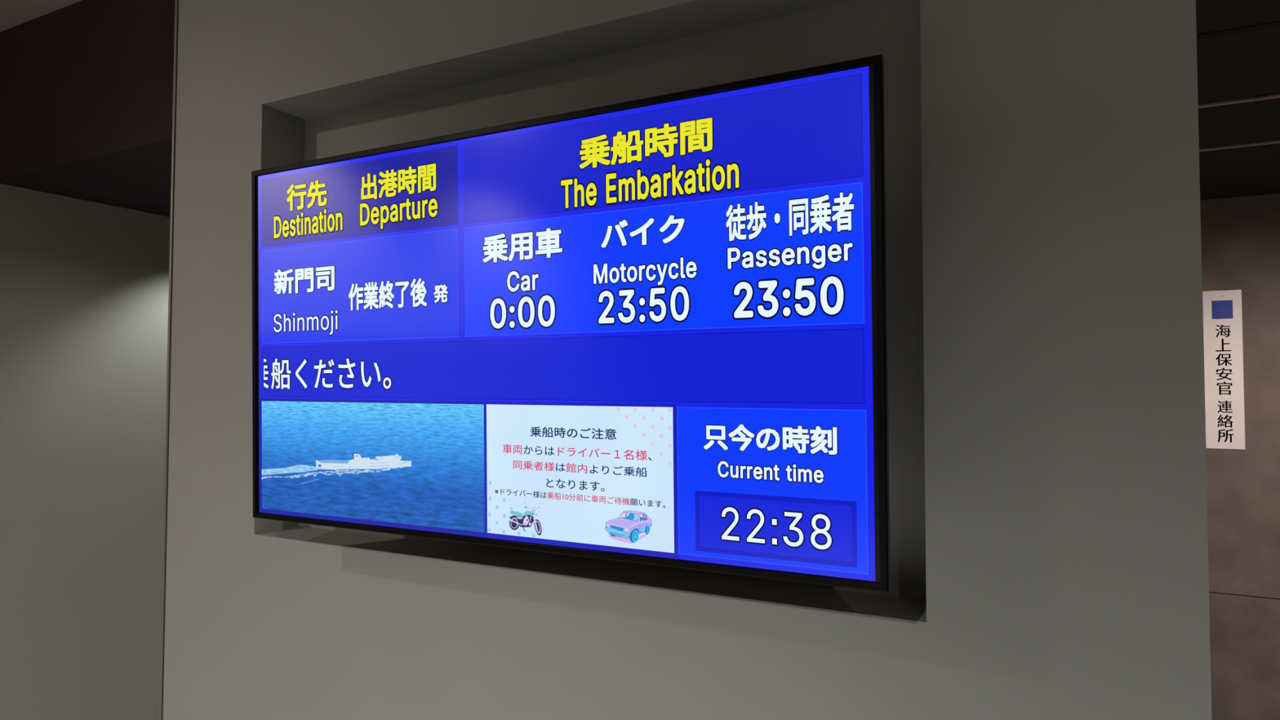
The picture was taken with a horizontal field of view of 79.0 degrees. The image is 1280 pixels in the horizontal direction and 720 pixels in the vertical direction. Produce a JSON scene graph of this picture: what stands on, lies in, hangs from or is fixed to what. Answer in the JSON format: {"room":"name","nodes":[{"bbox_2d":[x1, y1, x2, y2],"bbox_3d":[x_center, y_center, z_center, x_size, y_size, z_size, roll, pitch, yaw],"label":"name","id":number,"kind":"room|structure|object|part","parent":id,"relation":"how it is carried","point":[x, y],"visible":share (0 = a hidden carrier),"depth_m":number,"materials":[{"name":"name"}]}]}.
{"room":"ferry terminal","nodes":[
{"label":"ferry terminal","id":0,"kind":"room"},
{"bbox_2d":[0,0,81,31],"bbox_3d":[-1.422,-1.771,-2.480,8.600,0.100,9.488,-1,-2,27],"label":"ceiling","id":1,"kind":"structure","parent":0,"point":[13,13],"depth_m":3.38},
{"bbox_2d":[0,183,170,719],"bbox_3d":[-4.277,0.192,1.247,0.100,3.584,13.700,-1,-2,27],"label":"wall","id":2,"kind":"structure","parent":0,"point":[84,285],"depth_m":3.96,"materials":[{"name":"paint"}]},
{"bbox_2d":[162,0,1212,719],"bbox_3d":[-0.186,0.223,1.925,2.543,3.584,0.388,-1,-2,27],"label":"wall","id":3,"kind":"structure","parent":0,"point":[1049,539],"depth_m":1.52,"materials":[{"name":"paint"}]},
{"bbox_2d":[0,0,175,177],"bbox_3d":[0.707,-1.233,1.741,8.400,0.684,0.004,-1,-2,27],"label":"beam","id":4,"kind":"structure","parent":3,"relation":"attached to","point":[82,79],"depth_m":3.27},
{"bbox_2d":[159,0,178,719],"bbox_3d":[-1.405,0.234,2.347,0.014,3.584,0.053,-1,-2,27],"label":"trim","id":5,"kind":"structure","parent":3,"relation":"attached to","point":[176,5],"depth_m":2.33,"materials":[{"name":"metal"}]},
{"bbox_2d":[251,54,890,592],"bbox_3d":[-0.200,-0.043,1.681,1.469,0.841,0.383,-1,-1,27],"label":"television","id":6,"kind":"object","parent":3,"relation":"attached to","point":[653,331],"visible":1,"depth_m":1.43,"materials":[{"name":"glass"}]},
{"bbox_3d":[-0.639,-0.354,1.719,0.598,0.162,0.003,-1,-1,27],"label":"heading panel","id":7,"kind":"part","parent":6,"relation":"part of","materials":[{"name":"blue glass"}]},
{"bbox_3d":[-0.637,-0.153,1.717,0.598,0.222,0.004,-1,-1,27],"label":"timetable panel","id":8,"kind":"part","parent":6,"relation":"part of","materials":[{"name":"blue glass"}]},
{"bbox_2d":[262,400,484,532],"bbox_3d":[-0.606,0.221,1.699,0.662,0.256,0.001,-1,-1,27],"label":"picture","id":9,"kind":"object","parent":6,"relation":"attached to","point":[442,486],"depth_m":1.67},
{"bbox_3d":[-0.275,0.019,1.532,1.404,0.118,0.009,-1,2,27],"label":"ticker panel","id":10,"kind":"part","parent":6,"relation":"part of","materials":[{"name":"blue glass"}]},
{"bbox_2d":[486,404,674,553],"bbox_3d":[-0.123,0.213,1.454,0.408,0.256,0.001,-1,-1,27],"label":"picture","id":11,"kind":"object","parent":6,"relation":"attached to","point":[584,522],"depth_m":1.45},
{"bbox_3d":[-0.004,-0.363,1.397,0.792,0.162,0.004,-1,-1,27],"label":"heading panel","id":12,"kind":"part","parent":6,"relation":"part of","materials":[{"name":"blue glass"}]},
{"bbox_3d":[-0.003,-0.163,1.395,0.791,0.222,0.005,-1,-1,27],"label":"timetable panel","id":13,"kind":"part","parent":6,"relation":"part of","materials":[{"name":"blue glass"}]},
{"bbox_3d":[0.210,0.208,1.285,0.325,0.257,0.004,-1,-1,27],"label":"clock panel","id":14,"kind":"part","parent":6,"relation":"part of","materials":[{"name":"blue glass"}]},
{"bbox_2d":[0,0,1279,217],"bbox_3d":[1.654,-1.218,3.625,8.400,0.784,4.212,-1,-2,27],"label":"ceiling","id":15,"kind":"structure","parent":3,"relation":"attached to","point":[1246,64],"depth_m":3.04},
{"bbox_2d":[1196,20,1279,39],"bbox_3d":[3.006,-0.898,1.351,3.750,0.006,0.030,-1,-2,27],"label":"trim","id":16,"kind":"structure","parent":15,"relation":"attached to","point":[1275,24],"depth_m":2.06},
{"bbox_2d":[1198,93,1279,108],"bbox_3d":[3.287,-0.875,1.908,3.750,0.013,0.034,-1,-2,27],"label":"trim","id":17,"kind":"structure","parent":15,"relation":"attached to","point":[1273,96],"depth_m":2.57,"materials":[{"name":"metal"}]},
{"bbox_2d":[1199,140,1279,151],"bbox_3d":[3.556,-0.859,2.444,3.750,0.008,0.022,-1,-2,27],"label":"trim","id":18,"kind":"structure","parent":15,"relation":"attached to","point":[1273,141],"depth_m":3.04,"materials":[{"name":"metal"}]},
{"bbox_2d":[1200,193,1279,719],"bbox_3d":[2.052,0.651,4.362,8.400,2.900,0.120,-1,-2,27],"label":"wall","id":19,"kind":"structure","parent":0,"point":[1240,236],"depth_m":3.82,"materials":[{"name":"brown concrete"}]},
{"bbox_2d":[1202,289,1244,449],"bbox_3d":[2.915,0.047,3.877,0.159,0.792,0.008,-1,-2,27],"label":"sign","id":20,"kind":"object","parent":19,"relation":"attached to","point":[1222,317],"visible":1,"depth_m":3.88,"materials":[{"name":"white plastic"}]}
]}

